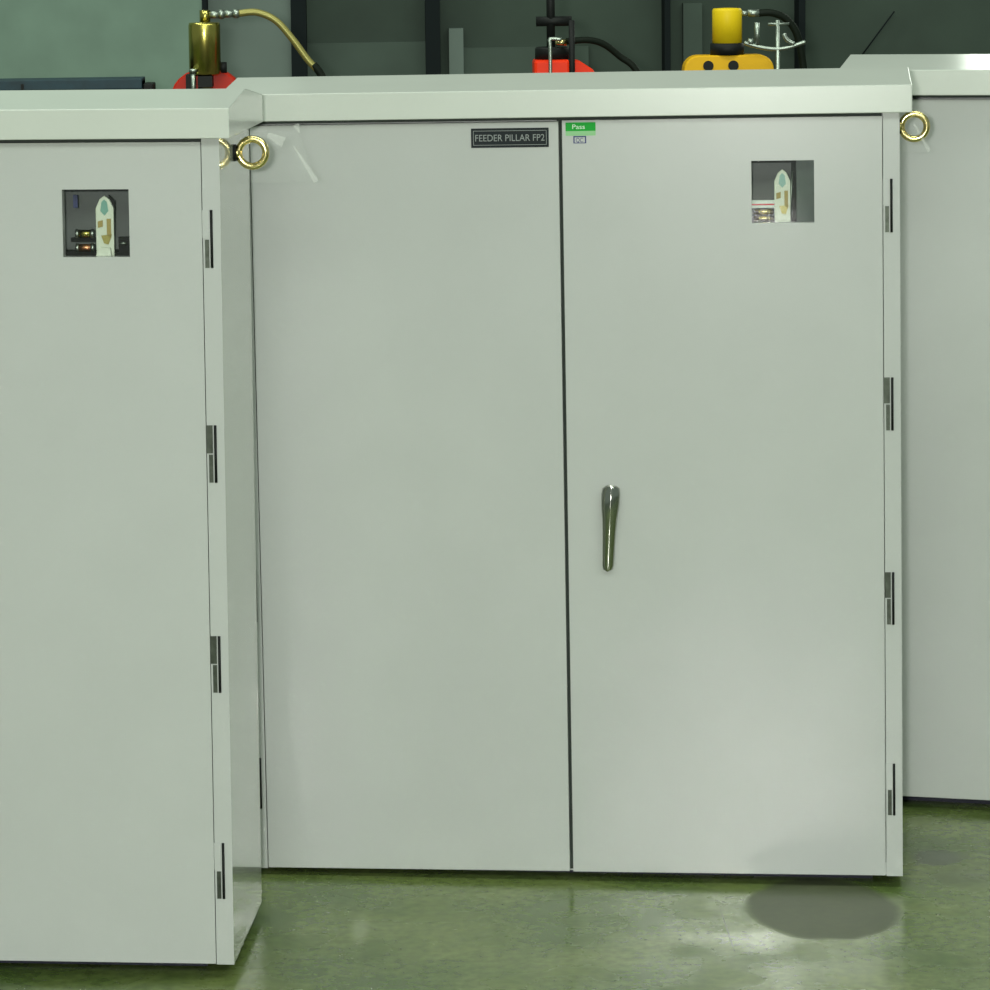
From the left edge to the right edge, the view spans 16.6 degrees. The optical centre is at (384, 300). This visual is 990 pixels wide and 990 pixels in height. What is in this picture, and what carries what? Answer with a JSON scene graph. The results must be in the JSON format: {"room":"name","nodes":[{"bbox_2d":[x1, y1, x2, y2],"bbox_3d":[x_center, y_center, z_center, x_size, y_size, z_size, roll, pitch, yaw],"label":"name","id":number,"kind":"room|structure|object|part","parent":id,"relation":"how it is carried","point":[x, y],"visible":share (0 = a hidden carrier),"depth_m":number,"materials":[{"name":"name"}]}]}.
{"room":"electrical equipment workshop","nodes":[
{"label":"electrical equipment workshop","id":0,"kind":"room"},
{"bbox_2d":[0,0,201,88],"bbox_3d":[-4.756,-1.794,8.872,8.540,5.019,0.350,-1,6,0],"label":"wall","id":1,"kind":"structure","parent":0,"point":[149,39],"depth_m":8.83,"materials":[{"name":"green paint"}]},
{"bbox_2d":[202,0,207,9],"bbox_3d":[-0.485,-1.845,8.768,0.012,5.019,0.160,-1,6,0],"label":"trim","id":2,"kind":"structure","parent":1,"relation":"attached to","point":[204,2],"depth_m":8.81,"materials":[{"name":"black"}]},
{"bbox_2d":[0,800,989,989],"bbox_3d":[0.025,1.731,-0.157,18.000,0.100,19.300,-1,6,0],"label":"floor","id":3,"kind":"structure","parent":0,"point":[927,927],"depth_m":5.54,"materials":[{"name":"green paint"}]},
{"bbox_2d":[0,88,269,965],"bbox_3d":[-0.787,0.356,5.471,1.234,1.388,0.403,0,6,5],"label":"cabinet","id":4,"kind":"object","parent":3,"relation":"on","point":[130,832],"visible":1,"depth_m":5.28,"materials":[{"name":"grey metal"}]},
{"bbox_3d":[-0.423,-0.116,5.254,0.011,0.096,0.006,0,6,5],"label":"support rail","id":5,"kind":"part","parent":4,"relation":"part of","materials":[{"name":"white plastic"}]},
{"bbox_2d":[233,144,236,160],"bbox_3d":[-0.236,-0.233,5.347,0.004,0.027,0.027,0,6,5],"label":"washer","id":6,"kind":"object","parent":4,"relation":"in","point":[234,146],"depth_m":5.34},
{"bbox_2d":[226,67,929,877],"bbox_3d":[0.333,0.295,5.928,1.234,1.388,0.407,0,6,7],"label":"cabinet","id":7,"kind":"object","parent":3,"relation":"on","point":[576,396],"visible":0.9,"depth_m":5.76,"materials":[{"name":"grey metal"}]},
{"bbox_3d":[0.046,0.342,5.806,0.526,1.294,0.020,0,6,7],"label":"door","id":8,"kind":"part","parent":7,"relation":"part of","materials":[{"name":"grey metal"}]},
{"bbox_3d":[0.384,0.385,5.743,0.034,0.148,0.034,0,6,7],"label":"handle","id":9,"kind":"part","parent":7,"relation":"part of","materials":[{"name":"silver metal"}]},
{"bbox_3d":[0.578,0.338,5.741,0.533,1.295,0.020,0,6,7],"label":"door","id":10,"kind":"part","parent":7,"relation":"part of","materials":[{"name":"grey metal"}]},
{"bbox_3d":[0.689,-0.182,5.701,0.008,0.114,0.015,0,6,7],"label":"support rail","id":11,"kind":"part","parent":7,"relation":"part of","materials":[{"name":"grey metal"}]},
{"bbox_3d":[0.717,-0.183,5.702,0.046,0.114,0.005,0,6,7],"label":"plate","id":12,"kind":"part","parent":7,"relation":"part of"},
{"bbox_2d":[840,54,989,803],"bbox_3d":[1.443,0.238,6.260,1.234,1.388,0.403,1,7,14],"label":"cabinet","id":13,"kind":"object","parent":3,"relation":"on","point":[945,175],"visible":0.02,"depth_m":6.19,"materials":[{"name":"grey metal"}]},
{"bbox_3d":[1.141,0.279,6.174,0.526,1.294,0.020,1,7,14],"label":"door","id":14,"kind":"part","parent":13,"relation":"part of","materials":[{"name":"grey metal"}]},
{"bbox_3d":[0.105,0.367,7.287,3.000,0.939,0.700,-1,6,0],"label":"workbench","id":15,"kind":"object","parent":3,"relation":"on","visible":0},
{"bbox_2d":[0,76,155,89],"bbox_3d":[-0.905,-0.276,7.211,0.838,0.386,0.108,-1,6,0],"label":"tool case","id":16,"kind":"object","parent":15,"relation":"on","point":[73,83],"visible":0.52,"depth_m":7.14,"materials":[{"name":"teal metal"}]},
{"bbox_3d":[-0.499,-0.416,7.198,0.022,0.094,0.080,-1,6,0],"label":"handle","id":17,"kind":"part","parent":16,"relation":"part of","materials":[{"name":"black plastic"}]},
{"bbox_2d":[173,8,325,88],"bbox_3d":[-0.209,-0.358,7.210,0.485,0.528,0.137,-1,6,-3],"label":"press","id":18,"kind":"object","parent":15,"relation":"on","point":[206,68],"visible":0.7,"depth_m":7.14,"materials":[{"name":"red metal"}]},
{"bbox_3d":[-0.409,-0.448,7.164,0.018,0.062,0.060,-1,6,0],"label":"clamp plate","id":19,"kind":"part","parent":18,"relation":"part of","materials":[{"name":"silver metal"}]},
{"bbox_3d":[-0.376,-0.296,7.242,0.150,0.403,0.060,-1,6,0],"label":"head frame","id":20,"kind":"part","parent":18,"relation":"part of","materials":[{"name":"red metal"}]},
{"bbox_3d":[-0.342,-0.493,7.169,0.015,0.024,0.024,-1,6,0],"label":"knob","id":21,"kind":"part","parent":18,"relation":"part of","materials":[{"name":"black plastic"}]},
{"bbox_2d":[532,0,639,72],"bbox_3d":[0.445,-0.414,7.212,0.270,0.620,0.106,-2,7,-10],"label":"pump","id":22,"kind":"object","parent":15,"relation":"on","point":[553,57],"visible":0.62,"depth_m":7.16,"materials":[{"name":"red metal"}]},
{"bbox_3d":[0.352,-0.628,7.175,0.018,0.184,0.018,-1,6,0],"label":"stem","id":23,"kind":"part","parent":22,"relation":"part of","materials":[{"name":"black plastic"}]},
{"bbox_3d":[0.359,-0.592,7.179,0.075,0.021,0.021,-1,6,0],"label":"tee handle","id":24,"kind":"part","parent":22,"relation":"part of","materials":[{"name":"black plastic"}]},
{"bbox_3d":[0.396,-0.494,7.148,0.013,0.195,0.013,-1,6,0],"label":"lever","id":25,"kind":"part","parent":22,"relation":"part of","materials":[{"name":"black plastic"}]},
{"bbox_2d":[682,8,806,70],"bbox_3d":[0.815,-0.368,7.225,0.370,0.515,0.099,-2,7,-13],"label":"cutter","id":26,"kind":"object","parent":15,"relation":"on","point":[726,47],"visible":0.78,"depth_m":7.16,"materials":[{"name":"yellow metal"}]},
{"bbox_2d":[744,20,805,68],"bbox_3d":[0.824,-0.344,7.125,0.115,0.490,0.080,-5,8,-31],"label":"bracket","id":27,"kind":"object","parent":15,"relation":"on","point":[749,42],"visible":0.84,"depth_m":7.10,"materials":[{"name":"grey metal"}]},
{"bbox_3d":[0.768,-0.543,7.105,0.010,0.014,0.014,-1,6,0],"label":"knob","id":28,"kind":"part","parent":27,"relation":"part of","materials":[{"name":"silver metal"}]},
{"bbox_2d":[307,0,989,73],"bbox_3d":[4.247,-1.933,8.947,9.450,5.019,0.200,-1,6,0],"label":"wall","id":29,"kind":"structure","parent":0,"point":[835,30],"depth_m":8.98,"materials":[{"name":"paint"}]},
{"bbox_2d":[208,0,291,78],"bbox_3d":[-0.364,-1.851,8.812,0.245,5.019,0.070,-1,6,0],"label":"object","id":30,"kind":"structure","parent":29,"relation":"attached to","point":[251,46],"depth_m":8.91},
{"bbox_2d":[290,0,307,76],"bbox_3d":[-0.242,-1.851,8.797,0.040,5.019,0.100,-1,6,0],"label":"trim","id":31,"kind":"structure","parent":29,"relation":"attached to","point":[298,7],"depth_m":8.88,"materials":[{"name":"black"}]},
{"bbox_2d":[307,41,425,76],"bbox_3d":[-0.039,-0.025,9.047,0.313,1.327,0.015,-1,6,0],"label":"trim","id":32,"kind":"structure","parent":29,"relation":"attached to","point":[356,58],"depth_m":8.97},
{"bbox_2d":[425,0,440,74],"bbox_3d":[0.110,-1.857,8.797,0.038,5.019,0.100,-1,6,0],"label":"trim","id":33,"kind":"structure","parent":29,"relation":"attached to","point":[432,7],"depth_m":8.88,"materials":[{"name":"black"}]},
{"bbox_2d":[448,28,463,73],"bbox_3d":[0.198,-0.044,9.027,0.038,1.362,0.050,-1,6,0],"label":"trim","id":34,"kind":"structure","parent":29,"relation":"attached to","point":[456,52],"depth_m":8.93,"materials":[{"name":"grey metal"}]},
{"bbox_2d":[463,46,588,73],"bbox_3d":[0.384,-0.022,9.048,0.332,1.309,0.015,-1,6,0],"label":"trim","id":35,"kind":"structure","parent":29,"relation":"attached to","point":[480,60],"depth_m":8.97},
{"bbox_2d":[661,0,670,70],"bbox_3d":[0.726,-1.866,8.797,0.015,5.019,0.100,-1,6,0],"label":"trim","id":36,"kind":"structure","parent":29,"relation":"attached to","point":[665,4],"depth_m":8.88,"materials":[{"name":"black"}]},
{"bbox_2d":[682,3,701,64],"bbox_3d":[0.824,-0.082,9.034,0.050,1.419,0.030,-1,6,0],"label":"trim","id":37,"kind":"structure","parent":29,"relation":"attached to","point":[691,12],"depth_m":8.95,"materials":[{"name":"grey metal"}]},
{"bbox_2d":[794,0,804,68],"bbox_3d":[1.079,-1.871,8.797,0.017,5.019,0.100,-1,6,0],"label":"trim","id":38,"kind":"structure","parent":29,"relation":"attached to","point":[799,5],"depth_m":8.88,"materials":[{"name":"black"}]},
{"bbox_2d":[862,11,894,53],"bbox_3d":[1.305,-0.705,8.965,0.093,0.122,0.004,-1,6,0],"label":"rod","id":39,"kind":"object","parent":29,"relation":"attached to","point":[893,11],"depth_m":8.96,"materials":[{"name":"black metal"}]}
]}

